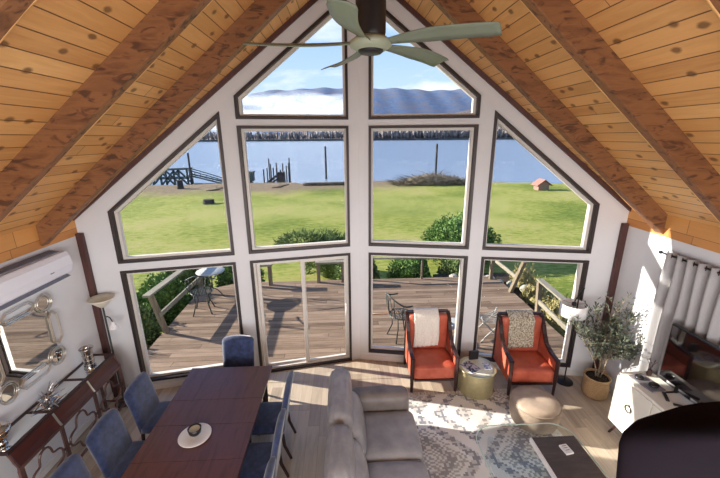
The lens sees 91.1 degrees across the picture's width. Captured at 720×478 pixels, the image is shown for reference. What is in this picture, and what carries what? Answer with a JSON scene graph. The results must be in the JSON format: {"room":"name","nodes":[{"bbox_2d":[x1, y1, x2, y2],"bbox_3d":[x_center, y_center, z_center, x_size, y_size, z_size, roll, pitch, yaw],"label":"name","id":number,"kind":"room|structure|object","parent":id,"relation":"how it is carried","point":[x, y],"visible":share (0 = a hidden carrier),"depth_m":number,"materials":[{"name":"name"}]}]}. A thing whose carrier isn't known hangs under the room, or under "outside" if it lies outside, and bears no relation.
{"room":"living room","nodes":[
{"label":"living room","id":0,"kind":"room"},
{"bbox_2d":[0,236,111,477],"bbox_3d":[-3.713,2.419,0.909,0.150,2.600,9.170,-1,16,-2],"label":"wall","id":1,"kind":"structure","parent":0,"point":[69,295],"depth_m":4.54,"materials":[{"name":"paint"}]},
{"bbox_2d":[0,293,65,404],"bbox_3d":[-3.772,1.204,4.000,0.034,0.962,0.952,-1,16,-2],"label":"wall mirror","id":2,"kind":"object","parent":1,"relation":"attached to","point":[28,343],"visible":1,"depth_m":4.00,"materials":[{"name":"silver glass"}]},
{"bbox_2d":[0,250,72,310],"bbox_3d":[-3.693,0.425,3.917,0.226,0.345,1.100,-1,16,-2],"label":"air conditioner","id":3,"kind":"object","parent":1,"relation":"attached to","point":[20,280],"visible":1,"depth_m":3.90,"materials":[{"name":"white plastic"}]},
{"bbox_2d":[0,220,77,262],"bbox_3d":[-3.722,1.023,0.510,0.150,0.300,9.170,-1,16,-2],"label":"trim","id":4,"kind":"structure","parent":1,"relation":"attached to","point":[15,244],"depth_m":4.02,"materials":[{"name":"brown wood"}]},
{"bbox_2d":[35,393,113,477],"bbox_3d":[-3.618,3.650,1.166,0.012,0.090,8.980,-1,16,-2],"label":"baseboard","id":5,"kind":"structure","parent":1,"relation":"attached to","point":[54,460],"depth_m":4.67,"materials":[{"name":"white paint"}]},
{"bbox_2d":[75,0,359,387],"bbox_3d":[-1.942,-0.673,5.209,3.976,6.160,0.147,-4,16,-13],"label":"wall","id":6,"kind":"structure","parent":0,"point":[94,222],"depth_m":5.10,"materials":[{"name":"paint"}]},
{"bbox_2d":[75,233,120,396],"bbox_3d":[-3.806,1.188,5.165,0.080,2.630,0.055,-1,16,-2],"label":"trim","id":7,"kind":"structure","parent":6,"relation":"attached to","point":[80,238],"depth_m":5.04,"materials":[{"name":"brown wood"}]},
{"bbox_2d":[121,380,183,394],"bbox_3d":[-2.720,2.326,5.780,2.117,0.090,0.013,-4,16,-13],"label":"baseboard","id":8,"kind":"structure","parent":6,"relation":"attached to","point":[174,383],"depth_m":5.69,"materials":[{"name":"white paint"}]},
{"bbox_2d":[107,111,234,263],"bbox_3d":[-2.688,-0.710,4.985,1.598,2.066,0.135,-4,16,-13],"label":"window","id":9,"kind":"structure","parent":6,"relation":"in","point":[114,215],"depth_m":4.96,"materials":[{"name":"brown metal"}]},
{"bbox_2d":[120,262,243,381],"bbox_3d":[-2.674,1.298,5.558,1.598,1.879,0.135,-4,16,-13],"label":"window","id":10,"kind":"structure","parent":6,"relation":"in","point":[127,280],"depth_m":5.42,"materials":[{"name":"brown metal"}]},
{"bbox_2d":[73,0,317,220],"bbox_3d":[-1.947,-1.997,4.735,3.954,3.354,0.034,-4,16,-13],"label":"trim","id":11,"kind":"structure","parent":6,"relation":"attached to","point":[309,3],"depth_m":4.72,"materials":[{"name":"brown wood"}]},
{"bbox_2d":[233,0,347,119],"bbox_3d":[-0.955,-2.511,4.901,1.612,1.623,0.135,-4,16,-13],"label":"window","id":12,"kind":"structure","parent":6,"relation":"in","point":[326,17],"depth_m":4.91,"materials":[{"name":"brown metal"}]},
{"bbox_2d":[236,126,349,253],"bbox_3d":[-0.943,-0.744,5.405,1.612,1.877,0.135,-4,16,-13],"label":"window","id":13,"kind":"structure","parent":6,"relation":"in","point":[253,249],"depth_m":5.34,"materials":[{"name":"brown metal"}]},
{"bbox_2d":[250,253,351,372],"bbox_3d":[-0.930,1.245,5.981,1.612,2.034,0.149,-4,16,-13],"label":"door","id":14,"kind":"structure","parent":6,"relation":"in","point":[255,264],"depth_m":5.95,"materials":[{"name":"brown metal"}]},
{"bbox_2d":[43,359,621,477],"bbox_3d":[0.231,3.592,1.800,7.960,0.200,9.869,-1,16,-2],"label":"floor","id":15,"kind":"structure","parent":0,"point":[586,417],"depth_m":5.18,"materials":[{"name":"beige wood"}]},
{"bbox_2d":[0,353,127,477],"bbox_3d":[-3.594,2.303,4.369,0.362,0.920,1.674,-1,16,-2],"label":"console table","id":16,"kind":"object","parent":15,"relation":"on","point":[29,434],"visible":0.9,"depth_m":4.12,"materials":[{"name":"brown wood"}]},
{"bbox_2d":[0,421,10,446],"bbox_3d":[-3.610,1.972,3.530,0.210,0.180,0.210,-1,16,-2],"label":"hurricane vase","id":17,"kind":"object","parent":16,"relation":"on","point":[5,426],"visible":1,"depth_m":3.54,"materials":[{"name":"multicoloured glass"}]},
{"bbox_2d":[30,381,64,414],"bbox_3d":[-3.623,1.805,4.100,0.286,0.204,0.381,-6,17,-18],"label":"cluster","id":18,"kind":"object","parent":16,"relation":"on","point":[45,400],"visible":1,"depth_m":4.08,"materials":[{"name":"silver metal"}]},
{"bbox_2d":[78,345,96,369],"bbox_3d":[-3.639,1.585,4.730,0.168,0.288,0.168,-1,16,-2],"label":"hurricane vase","id":19,"kind":"object","parent":16,"relation":"on","point":[86,352],"visible":1,"depth_m":4.70,"materials":[{"name":"silver metal"}]},
{"bbox_2d":[49,453,92,477],"bbox_3d":[-2.446,2.553,3.315,0.579,1.016,0.493,-1,16,-2],"label":"dining chair","id":20,"kind":"object","parent":15,"relation":"on","point":[73,466],"visible":1,"depth_m":3.29,"materials":[{"name":"blue fabric"}]},
{"bbox_2d":[86,293,126,407],"bbox_3d":[-3.594,1.655,5.148,0.332,1.740,0.329,-6,17,-20],"label":"lamp","id":21,"kind":"object","parent":15,"relation":"on","point":[100,300],"visible":0.79,"depth_m":4.98,"materials":[{"name":"metal"}]},
{"bbox_2d":[85,408,144,477],"bbox_3d":[-2.473,2.391,3.882,0.579,1.016,0.493,-1,16,-2],"label":"dining chair","id":22,"kind":"object","parent":15,"relation":"on","point":[109,442],"visible":0.66,"depth_m":3.75,"materials":[{"name":"blue fabric"}]},
{"bbox_2d":[124,372,170,440],"bbox_3d":[-2.503,2.216,4.497,0.579,1.016,0.493,-1,16,-2],"label":"dining chair","id":23,"kind":"object","parent":15,"relation":"on","point":[141,398],"visible":0.67,"depth_m":4.35,"materials":[{"name":"blue fabric"}]},
{"bbox_2d":[121,366,271,477],"bbox_3d":[-1.742,2.487,3.971,1.110,0.760,2.327,-1,16,-2],"label":"dining table","id":24,"kind":"object","parent":15,"relation":"on","point":[228,400],"visible":0.94,"depth_m":3.98,"materials":[{"name":"brown wood"}]},
{"bbox_2d":[178,423,211,447],"bbox_3d":[-1.782,2.124,3.819,0.336,0.022,0.336,-1,16,-2],"label":"plate","id":25,"kind":"object","parent":24,"relation":"on","point":[184,440],"visible":0.81,"depth_m":3.79,"materials":[{"name":"white ceramic"}]},
{"bbox_2d":[187,423,200,436],"bbox_3d":[-1.794,2.081,3.837,0.140,0.078,0.140,-1,16,-2],"label":"cup","id":26,"kind":"object","parent":25,"relation":"on","point":[194,430],"visible":1,"depth_m":3.82,"materials":[{"name":"black ceramic"}]},
{"bbox_2d":[222,335,254,366],"bbox_3d":[-1.824,2.011,5.198,0.493,1.016,0.579,-1,16,-2],"label":"dining chair","id":27,"kind":"object","parent":15,"relation":"on","point":[237,350],"visible":0.34,"depth_m":5.30,"materials":[{"name":"blue fabric"}]},
{"bbox_2d":[239,408,289,477],"bbox_3d":[-1.095,2.392,3.845,0.579,1.016,0.493,-1,16,-2],"label":"dining chair","id":28,"kind":"object","parent":15,"relation":"on","point":[258,454],"visible":0.73,"depth_m":3.78,"materials":[{"name":"blue fabric"}]},
{"bbox_2d":[264,456,275,477],"bbox_3d":[-1.065,2.562,3.250,0.579,1.016,0.493,-1,16,-2],"label":"dining chair","id":29,"kind":"object","parent":15,"relation":"on","point":[269,472],"visible":1,"depth_m":3.19,"materials":[{"name":"blue fabric"}]},
{"bbox_2d":[249,371,296,458],"bbox_3d":[-1.125,2.214,4.470,0.579,1.016,0.493,-1,16,-2],"label":"dining chair","id":30,"kind":"object","parent":15,"relation":"on","point":[265,424],"visible":0.7,"depth_m":4.36,"materials":[{"name":"blue fabric"}]},
{"bbox_2d":[324,368,429,477],"bbox_3d":[0.202,2.459,3.532,1.095,1.028,2.730,-1,16,-2],"label":"sofa","id":31,"kind":"object","parent":15,"relation":"on","point":[372,432],"visible":1,"depth_m":3.98,"materials":[{"name":"fabric"}]},
{"bbox_2d":[351,391,366,453],"bbox_3d":[-0.139,2.183,4.194,0.418,0.484,0.764,-1,16,-2],"label":"cushion","id":32,"kind":"object","parent":31,"relation":"on","point":[359,421],"depth_m":4.09,"materials":[{"name":"fabric"}]},
{"bbox_2d":[353,439,369,477],"bbox_3d":[-0.104,2.385,3.483,0.418,0.484,0.764,-1,16,-2],"label":"cushion","id":33,"kind":"object","parent":31,"relation":"on","point":[362,463],"depth_m":3.54,"materials":[{"name":"fabric"}]},
{"bbox_2d":[364,411,422,463],"bbox_3d":[0.361,2.424,4.285,0.710,0.275,0.760,-1,16,-2],"label":"seat cushion","id":34,"kind":"object","parent":31,"relation":"on","point":[391,436],"depth_m":4.14,"materials":[{"name":"fabric"}]},
{"bbox_2d":[368,460,429,477],"bbox_3d":[0.396,2.627,3.574,0.710,0.276,0.760,-1,16,-2],"label":"seat cushion","id":35,"kind":"object","parent":31,"relation":"on","point":[377,468],"depth_m":3.76,"materials":[{"name":"fabric"}]},
{"bbox_2d":[403,309,459,392],"bbox_3d":[1.141,1.791,5.762,0.760,1.084,0.782,-1,16,-2],"label":"armchair","id":36,"kind":"object","parent":15,"relation":"on","point":[440,362],"visible":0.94,"depth_m":5.66,"materials":[{"name":"fabric"}]},
{"bbox_2d":[413,308,439,346],"bbox_3d":[1.095,1.475,5.925,0.432,0.626,0.236,-1,16,-2],"label":"throw blanket","id":37,"kind":"object","parent":36,"relation":"on","point":[426,322],"visible":0.96,"depth_m":5.84,"materials":[{"name":"fabric"}]},
{"bbox_2d":[458,356,496,399],"bbox_3d":[1.832,2.189,5.575,0.570,0.405,0.570,-1,16,-2],"label":"side table","id":38,"kind":"object","parent":15,"relation":"on","point":[479,385],"visible":0.89,"depth_m":5.38,"materials":[{"name":"gold metal"}]},
{"bbox_2d":[460,360,481,373],"bbox_3d":[1.721,1.994,5.504,0.200,0.010,0.260,-10,18,-30],"label":"magazine","id":39,"kind":"object","parent":38,"relation":"on","point":[472,368],"visible":1,"depth_m":5.48,"materials":[{"name":"white paper"}]},
{"bbox_2d":[468,350,478,359],"bbox_3d":[1.831,1.866,5.691,0.150,0.150,0.040,-3,16,-8],"label":"photo frame","id":40,"kind":"object","parent":38,"relation":"on","point":[473,354],"visible":1,"depth_m":5.67,"materials":[{"name":"black plastic"}]},
{"bbox_2d":[408,389,562,477],"bbox_3d":[1.672,2.807,4.130,2.135,0.010,3.040,-1,16,-2],"label":"area rug","id":41,"kind":"object","parent":15,"relation":"on","point":[448,425],"visible":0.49,"depth_m":4.67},
{"bbox_2d":[509,386,561,434],"bbox_3d":[2.434,2.374,4.939,0.650,0.366,0.650,-1,16,-2],"label":"pouf","id":42,"kind":"object","parent":41,"relation":"on","point":[527,404],"visible":0.98,"depth_m":4.76,"materials":[{"name":"fabric"}]},
{"bbox_2d":[476,423,608,477],"bbox_3d":[1.987,2.663,3.834,1.214,0.424,1.254,-1,16,-2],"label":"coffee table","id":43,"kind":"object","parent":41,"relation":"on","point":[526,423],"visible":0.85,"depth_m":4.23,"materials":[{"name":"clear glass"}]},
{"bbox_2d":[529,436,605,477],"bbox_3d":[2.251,2.416,3.818,0.525,0.055,0.640,-1,16,-2],"label":"box","id":44,"kind":"object","parent":43,"relation":"on","point":[579,464],"visible":1,"depth_m":3.83,"materials":[{"name":"black wood"}]},
{"bbox_2d":[559,444,573,454],"bbox_3d":[2.297,2.342,3.934,0.090,0.021,0.120,-4,16,-11],"label":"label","id":45,"kind":"object","parent":44,"relation":"on","point":[565,448],"visible":1,"depth_m":3.92,"materials":[{"name":"white paper"}]},
{"bbox_2d":[492,311,560,395],"bbox_3d":[2.633,1.809,5.663,0.760,1.084,0.782,0,16,0],"label":"armchair","id":46,"kind":"object","parent":15,"relation":"on","point":[538,364],"visible":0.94,"depth_m":5.59,"materials":[{"name":"fabric"}]},
{"bbox_2d":[505,310,534,348],"bbox_3d":[2.622,1.481,5.829,0.425,0.606,0.226,0,16,0],"label":"throw blanket","id":47,"kind":"object","parent":46,"relation":"on","point":[521,322],"visible":0.93,"depth_m":5.74,"materials":[{"name":"fabric"}]},
{"bbox_2d":[557,288,587,386],"bbox_3d":[3.246,1.549,5.478,0.440,1.669,0.410,-1,16,-2],"label":"floor lamp","id":48,"kind":"object","parent":15,"relation":"on","point":[566,308],"visible":0.95,"depth_m":5.34,"materials":[{"name":"black metal"}]},
{"bbox_2d":[567,292,646,399],"bbox_3d":[3.496,1.557,5.180,0.986,1.814,0.776,7,18,24],"label":"tree","id":49,"kind":"object","parent":15,"relation":"on","point":[595,384],"visible":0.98,"depth_m":5.16,"materials":[{"name":"green plant"}]},
{"bbox_2d":[608,371,692,432],"bbox_3d":[3.611,2.386,3.949,0.468,0.905,1.640,-1,16,-2],"label":"media cabinet","id":50,"kind":"object","parent":15,"relation":"on","point":[631,401],"visible":0.4,"depth_m":4.38,"materials":[{"name":"beige paint"}]},
{"bbox_2d":[628,373,665,392],"bbox_3d":[3.558,1.783,4.388,0.200,0.012,0.320,-3,16,-9],"label":"tray","id":51,"kind":"object","parent":50,"relation":"on","point":[644,383],"visible":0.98,"depth_m":4.36,"materials":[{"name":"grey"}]},
{"bbox_2d":[659,323,719,402],"bbox_3d":[3.749,1.560,3.730,0.155,0.800,1.240,-1,16,-2],"label":"television","id":52,"kind":"object","parent":50,"relation":"on","point":[691,362],"visible":0.93,"depth_m":3.98,"materials":[{"name":"black plastic"}]},
{"bbox_2d":[0,0,719,235],"bbox_3d":[0.195,-0.858,0.634,8.240,3.641,10.069,-1,16,-2],"label":"ceiling","id":53,"kind":"structure","parent":0,"point":[672,47],"depth_m":2.89,"materials":[{"name":"brown wood"}]},
{"bbox_2d":[0,0,37,42],"bbox_3d":[-1.800,-1.018,1.659,3.850,3.511,0.194,-1,16,-2],"label":"ceiling beam","id":54,"kind":"structure","parent":53,"relation":"attached to","point":[11,11],"depth_m":1.64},
{"bbox_2d":[0,0,212,222],"bbox_3d":[-1.855,-1.339,2.793,3.850,3.516,0.175,-1,16,-2],"label":"ceiling beam","id":55,"kind":"structure","parent":53,"relation":"attached to","point":[167,19],"depth_m":2.77,"materials":[{"name":"wood"}]},
{"bbox_2d":[36,0,291,245],"bbox_3d":[-1.910,-1.663,3.927,3.850,3.514,0.195,-1,16,-2],"label":"ceiling beam","id":56,"kind":"structure","parent":53,"relation":"attached to","point":[260,13],"depth_m":3.90,"materials":[{"name":"wood"}]},
{"bbox_2d":[430,0,666,233],"bbox_3d":[1.975,-1.739,4.093,3.850,3.512,0.191,-1,16,-2],"label":"ceiling beam","id":57,"kind":"structure","parent":53,"relation":"attached to","point":[504,59],"depth_m":4.11,"materials":[{"name":"wood"}]},
{"bbox_2d":[520,0,719,222],"bbox_3d":[2.031,-1.415,2.962,3.850,3.515,0.175,-1,16,-2],"label":"ceiling beam","id":58,"kind":"structure","parent":53,"relation":"attached to","point":[564,22],"depth_m":2.96,"materials":[{"name":"wood"}]},
{"bbox_2d":[705,0,719,19],"bbox_3d":[2.086,-1.093,1.828,3.850,3.511,0.196,-1,16,-2],"label":"ceiling beam","id":59,"kind":"structure","parent":53,"relation":"attached to","point":[714,5],"depth_m":1.81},
{"bbox_3d":[0.193,-2.260,0.062,0.200,0.290,9.719,-1,16,-2],"label":"ridge beam","id":60,"kind":"structure","parent":53,"relation":"attached to","visible":0},
{"bbox_2d":[243,0,501,69],"bbox_3d":[0.022,-1.909,2.170,1.558,1.390,1.597,-1,16,-2],"label":"ceiling fan","id":61,"kind":"object","parent":60,"relation":"hanging from","point":[366,19],"visible":1,"depth_m":2.23,"materials":[{"name":"metal"}]},
{"bbox_2d":[358,0,628,370],"bbox_3d":[1.934,-0.748,5.377,3.976,6.160,0.147,2,16,8],"label":"wall","id":62,"kind":"structure","parent":0,"point":[612,213],"depth_m":5.32,"materials":[{"name":"paint"}]},
{"bbox_2d":[369,252,467,356],"bbox_3d":[0.933,1.137,6.033,1.612,1.879,0.135,2,16,8],"label":"window","id":63,"kind":"structure","parent":62,"relation":"in","point":[395,350],"depth_m":5.95,"materials":[{"name":"brown metal"}]},
{"bbox_2d":[369,124,478,249],"bbox_3d":[0.920,-0.780,5.486,1.612,1.877,0.135,2,16,8],"label":"window","id":64,"kind":"structure","parent":62,"relation":"in","point":[473,136],"depth_m":5.42,"materials":[{"name":"brown metal"}]},
{"bbox_2d":[368,10,480,119],"bbox_3d":[0.907,-2.547,4.981,1.612,1.623,0.135,2,16,8],"label":"window","id":65,"kind":"structure","parent":62,"relation":"in","point":[391,20],"depth_m":5.05,"materials":[{"name":"brown metal"}]},
{"bbox_2d":[360,354,583,375],"bbox_3d":[1.913,2.192,6.136,3.859,0.090,0.013,2,16,8],"label":"baseboard","id":66,"kind":"structure","parent":62,"relation":"attached to","point":[366,357],"depth_m":6.30,"materials":[{"name":"white paint"}]},
{"bbox_2d":[396,0,631,211],"bbox_3d":[1.929,-2.072,4.903,3.954,3.354,0.034,2,16,8],"label":"trim","id":67,"kind":"structure","parent":62,"relation":"attached to","point":[403,3],"depth_m":4.92,"materials":[{"name":"brown wood"}]},
{"bbox_2d":[473,257,589,367],"bbox_3d":[2.709,1.193,5.791,1.598,1.879,0.135,2,16,8],"label":"window","id":68,"kind":"structure","parent":62,"relation":"in","point":[582,265],"depth_m":5.64,"materials":[{"name":"brown metal"}]},
{"bbox_2d":[482,110,599,253],"bbox_3d":[2.695,-0.814,5.218,1.598,2.066,0.135,2,16,8],"label":"window","id":69,"kind":"structure","parent":62,"relation":"in","point":[593,206],"depth_m":5.22,"materials":[{"name":"brown metal"}]},
{"bbox_2d":[592,223,628,368],"bbox_3d":[3.866,1.040,5.497,0.080,2.630,0.055,-1,16,-2],"label":"trim","id":70,"kind":"structure","parent":62,"relation":"attached to","point":[624,227],"depth_m":5.33,"materials":[{"name":"brown wood"}]},
{"bbox_2d":[581,368,611,399],"bbox_3d":[3.640,2.239,5.459,0.394,0.347,0.364,-1,16,-2],"label":"basket","id":71,"kind":"object","parent":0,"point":[594,385],"depth_m":5.36,"materials":[{"name":"wicker"}]},
{"bbox_2d":[601,226,719,388],"bbox_3d":[4.189,2.265,1.251,0.150,2.600,9.170,-1,16,-2],"label":"wall","id":72,"kind":"structure","parent":0,"point":[641,267],"depth_m":4.95,"materials":[{"name":"paint"}]},
{"bbox_2d":[627,209,719,253],"bbox_3d":[4.179,0.870,0.853,0.150,0.300,9.170,-1,16,-2],"label":"trim","id":73,"kind":"structure","parent":72,"relation":"attached to","point":[705,236],"depth_m":4.25,"materials":[{"name":"brown wood"}]},
{"bbox_2d":[658,250,718,273],"bbox_3d":[3.926,0.441,3.568,0.102,0.048,2.044,-1,16,-2],"label":"curtain rod","id":74,"kind":"object","parent":72,"relation":"attached to","point":[660,251],"visible":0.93,"depth_m":4.31,"materials":[{"name":"black metal"}]},
{"bbox_2d":[637,251,719,403],"bbox_3d":[3.883,1.409,4.350,0.099,2.380,0.883,-1,16,-2],"label":"curtain","id":75,"kind":"object","parent":74,"relation":"hanging from","point":[687,295],"visible":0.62,"depth_m":4.25,"materials":[{"name":"grey fabric"}]},
{"label":"outside","id":76,"kind":"structure","parent":0,"visible":0},
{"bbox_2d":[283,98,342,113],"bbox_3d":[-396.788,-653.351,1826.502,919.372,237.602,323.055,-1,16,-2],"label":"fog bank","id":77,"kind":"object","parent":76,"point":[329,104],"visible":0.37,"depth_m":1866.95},
{"bbox_3d":[0.329,1.929,-1.209,7.720,0.150,4.970,-1,16,-2],"label":"floor","id":78,"kind":"structure","parent":0,"visible":0},
{"bbox_2d":[616,401,719,477],"bbox_3d":[0.910,0.859,0.620,0.719,0.895,0.575,-1,16,-2],"label":"upholstered chair","id":79,"kind":"object","parent":78,"relation":"on","point":[683,441],"visible":1,"depth_m":0.70,"materials":[{"name":"grey fabric"}]},
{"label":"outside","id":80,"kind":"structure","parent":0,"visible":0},
{"bbox_2d":[198,138,514,141],"bbox_3d":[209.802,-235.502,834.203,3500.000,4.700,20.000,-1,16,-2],"label":"bank","id":81,"kind":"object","parent":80,"point":[406,138],"visible":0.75,"depth_m":813.52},
{"bbox_2d":[201,127,512,139],"bbox_3d":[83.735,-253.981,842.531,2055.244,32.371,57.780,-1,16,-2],"label":"bare trees","id":82,"kind":"object","parent":81,"relation":"on","point":[446,133],"visible":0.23,"depth_m":827.95,"materials":[{"name":"plant"}]},
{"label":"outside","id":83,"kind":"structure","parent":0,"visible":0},
{"bbox_2d":[208,87,471,135],"bbox_3d":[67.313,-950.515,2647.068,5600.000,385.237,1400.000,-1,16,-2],"label":"hills","id":84,"kind":"structure","parent":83,"point":[389,100],"depth_m":2359.19,"materials":[{"name":"blue"}]},
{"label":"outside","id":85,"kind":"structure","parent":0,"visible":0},
{"bbox_2d":[200,110,511,139],"bbox_3d":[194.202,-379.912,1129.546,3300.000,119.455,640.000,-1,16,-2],"label":"hillside","id":86,"kind":"structure","parent":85,"point":[465,111],"depth_m":900.05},
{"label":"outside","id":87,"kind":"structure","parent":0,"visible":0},
{"bbox_2d":[151,140,563,184],"bbox_3d":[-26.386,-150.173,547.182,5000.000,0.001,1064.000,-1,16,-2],"label":"lake","id":88,"kind":"structure","parent":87,"point":[513,163],"depth_m":91.50,"materials":[{"name":"blue liquid"}]},
{"bbox_2d":[150,153,221,184],"bbox_3d":[-21.067,-8.234,43.943,10.542,4.872,1.938,-1,16,-2],"label":"gangway","id":89,"kind":"object","parent":88,"relation":"in","point":[189,177],"visible":0.65,"depth_m":43.67,"materials":[{"name":"grey metal"}]},
{"bbox_2d":[266,171,285,182],"bbox_3d":[-10.462,-7.231,42.881,2.787,2.001,0.927,-1,16,-2],"label":"dock","id":90,"kind":"object","parent":88,"relation":"in","point":[281,178],"visible":0.64,"depth_m":42.51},
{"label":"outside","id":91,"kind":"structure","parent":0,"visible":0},
{"bbox_2d":[147,276,564,372],"bbox_3d":[-0.067,1.884,7.899,8.300,0.140,4.750,-1,16,-2],"label":"deck","id":92,"kind":"object","parent":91,"point":[191,341],"visible":0.4,"depth_m":7.98,"materials":[{"name":"wood"}]},
{"bbox_2d":[142,268,203,333],"bbox_3d":[-4.160,1.257,8.119,0.215,1.019,2.403,-1,16,-2],"label":"deck railing","id":93,"kind":"object","parent":92,"relation":"on","point":[159,313],"visible":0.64,"depth_m":7.37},
{"bbox_2d":[184,276,214,316],"bbox_3d":[-3.668,1.230,8.170,0.654,1.029,0.578,-4,16,-13],"label":"patio chair","id":94,"kind":"object","parent":92,"relation":"on","point":[207,290],"visible":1,"depth_m":8.10,"materials":[{"name":"metal"}]},
{"bbox_2d":[196,267,224,302],"bbox_3d":[-3.729,1.156,8.913,0.680,0.766,0.680,-1,16,-2],"label":"patio table","id":95,"kind":"object","parent":92,"relation":"on","point":[212,271],"visible":0.74,"depth_m":8.81,"materials":[{"name":"white metal"}]},
{"bbox_2d":[260,264,272,285],"bbox_3d":[-2.816,0.983,9.720,0.840,0.630,0.200,-1,16,-2],"label":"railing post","id":96,"kind":"object","parent":92,"relation":"on","point":[269,266],"visible":0.43,"depth_m":9.68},
{"bbox_2d":[315,260,343,282],"bbox_3d":[-0.823,0.917,9.903,0.840,0.630,0.200,-1,16,-4],"label":"deck railing","id":97,"kind":"object","parent":92,"relation":"on","point":[341,262],"visible":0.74,"depth_m":9.81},
{"bbox_2d":[385,292,412,343],"bbox_3d":[0.788,1.513,7.068,0.578,1.029,0.654,-7,17,-21],"label":"patio chair","id":98,"kind":"object","parent":92,"relation":"on","point":[387,294],"visible":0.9,"depth_m":6.97,"materials":[{"name":"metal"}]},
{"bbox_2d":[373,257,441,278],"bbox_3d":[1.945,0.817,10.093,3.550,0.680,0.100,-1,16,-2],"label":"deck railing","id":99,"kind":"object","parent":92,"relation":"on","point":[373,257],"visible":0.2,"depth_m":9.96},
{"bbox_2d":[478,307,501,341],"bbox_3d":[2.587,1.725,7.124,0.520,0.570,0.376,-3,16,-8],"label":"folding chair","id":100,"kind":"object","parent":92,"relation":"on","point":[494,311],"visible":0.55,"depth_m":7.03,"materials":[{"name":"white metal"}]},
{"bbox_2d":[489,260,566,330],"bbox_3d":[4.004,1.200,8.136,0.256,1.023,4.007,-2,16,-5],"label":"deck railing","id":101,"kind":"object","parent":92,"relation":"on","point":[539,304],"visible":0.5,"depth_m":7.95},
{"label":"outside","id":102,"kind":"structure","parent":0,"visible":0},
{"bbox_2d":[120,181,587,342],"bbox_3d":[-0.625,0.443,20.135,180.000,2.316,62.500,-1,16,-2],"label":"ground","id":103,"kind":"structure","parent":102,"point":[162,218],"depth_m":22.47,"materials":[{"name":"green plant"}]},
{"bbox_2d":[138,301,161,348],"bbox_3d":[-5.174,2.138,7.912,1.464,1.658,1.428,-1,16,-2],"label":"shrub","id":104,"kind":"object","parent":103,"relation":"on","point":[151,329],"visible":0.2,"depth_m":7.88,"materials":[{"name":"green plant"}]},
{"bbox_2d":[136,271,190,331],"bbox_3d":[-5.197,1.695,9.354,1.454,1.766,1.474,-1,16,-2],"label":"shrub","id":105,"kind":"object","parent":103,"relation":"on","point":[164,296],"visible":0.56,"depth_m":9.03,"materials":[{"name":"green plant"}]},
{"bbox_2d":[157,251,210,299],"bbox_3d":[-5.310,1.268,10.717,1.621,1.851,1.447,-1,16,-2],"label":"shrub","id":106,"kind":"object","parent":103,"relation":"on","point":[188,273],"visible":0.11,"depth_m":10.36,"materials":[{"name":"green plant"}]},
{"bbox_2d":[215,266,264,286],"bbox_3d":[-3.842,1.193,11.308,1.603,1.593,1.389,-1,16,-2],"label":"shrub","id":107,"kind":"object","parent":103,"relation":"on","point":[224,278],"visible":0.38,"depth_m":10.90,"materials":[{"name":"green plant"}]},
{"bbox_2d":[272,228,345,278],"bbox_3d":[-1.492,0.568,12.751,3.276,2.112,1.791,-1,16,-2],"label":"juniper shrub","id":108,"kind":"object","parent":103,"relation":"on","point":[326,270],"visible":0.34,"depth_m":12.44,"materials":[{"name":"green plant"}]},
{"bbox_2d":[303,182,344,185],"bbox_3d":[-3.420,-5.911,37.869,5.412,0.414,0.388,-1,16,-4],"label":"driftwood log","id":109,"kind":"object","parent":103,"relation":"on","point":[306,183],"visible":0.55,"depth_m":37.69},
{"bbox_2d":[333,259,381,279],"bbox_3d":[-0.064,1.144,11.348,1.619,1.665,1.711,-1,16,-2],"label":"shrub","id":110,"kind":"object","parent":103,"relation":"on","point":[337,276],"visible":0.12,"depth_m":11.16,"materials":[{"name":"green plant"}]},
{"bbox_2d":[386,259,431,278],"bbox_3d":[1.620,1.090,11.512,1.567,1.580,1.676,-1,16,-2],"label":"shrub","id":111,"kind":"object","parent":103,"relation":"on","point":[403,268],"visible":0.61,"depth_m":11.12,"materials":[{"name":"green plant"}]},
{"bbox_2d":[385,170,465,185],"bbox_3d":[7.807,-6.446,38.198,10.648,2.127,4.542,-1,16,-2],"label":"brush pile","id":112,"kind":"object","parent":103,"relation":"on","point":[428,179],"visible":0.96,"depth_m":37.15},
{"bbox_2d":[436,259,459,274],"bbox_3d":[3.266,1.125,11.505,1.534,1.547,1.679,-1,16,-2],"label":"shrub","id":113,"kind":"object","parent":103,"relation":"on","point":[451,266],"visible":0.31,"depth_m":11.26,"materials":[{"name":"green plant"}]},
{"bbox_2d":[420,211,501,264],"bbox_3d":[3.982,0.036,14.156,3.230,2.246,2.891,6,17,22],"label":"round shrub","id":114,"kind":"object","parent":103,"relation":"on","point":[449,230],"visible":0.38,"depth_m":13.62,"materials":[{"name":"green plant"}]},
{"bbox_2d":[433,272,550,315],"bbox_3d":[3.761,1.872,9.670,2.800,0.740,3.200,-1,16,-2],"label":"garden bed","id":115,"kind":"object","parent":103,"relation":"on","point":[505,277],"visible":0.07,"depth_m":10.76,"materials":[{"name":"soil"}]},
{"bbox_2d":[509,262,536,287],"bbox_3d":[4.720,1.388,10.318,1.038,1.710,1.076,-1,16,-2],"label":"shrub","id":116,"kind":"object","parent":103,"relation":"on","point":[526,273],"visible":0.28,"depth_m":10.04,"materials":[{"name":"green plant"}]},
{"bbox_2d":[519,275,556,307],"bbox_3d":[4.629,1.698,9.251,1.083,1.650,1.106,-1,16,-2],"label":"shrub","id":117,"kind":"object","parent":103,"relation":"on","point":[531,289],"visible":0.36,"depth_m":9.07,"materials":[{"name":"green plant"}]},
{"bbox_2d":[531,178,552,190],"bbox_3d":[17.117,-5.124,33.312,1.440,1.070,1.200,-1,16,-2],"label":"hut","id":118,"kind":"object","parent":103,"relation":"on","point":[539,184],"visible":0.98,"depth_m":32.95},
{"bbox_2d":[541,293,568,337],"bbox_3d":[4.559,2.000,8.176,1.091,1.666,1.077,-1,16,-2],"label":"shrub","id":119,"kind":"object","parent":103,"relation":"on","point":[554,307],"visible":0.23,"depth_m":7.98,"materials":[{"name":"green plant"}]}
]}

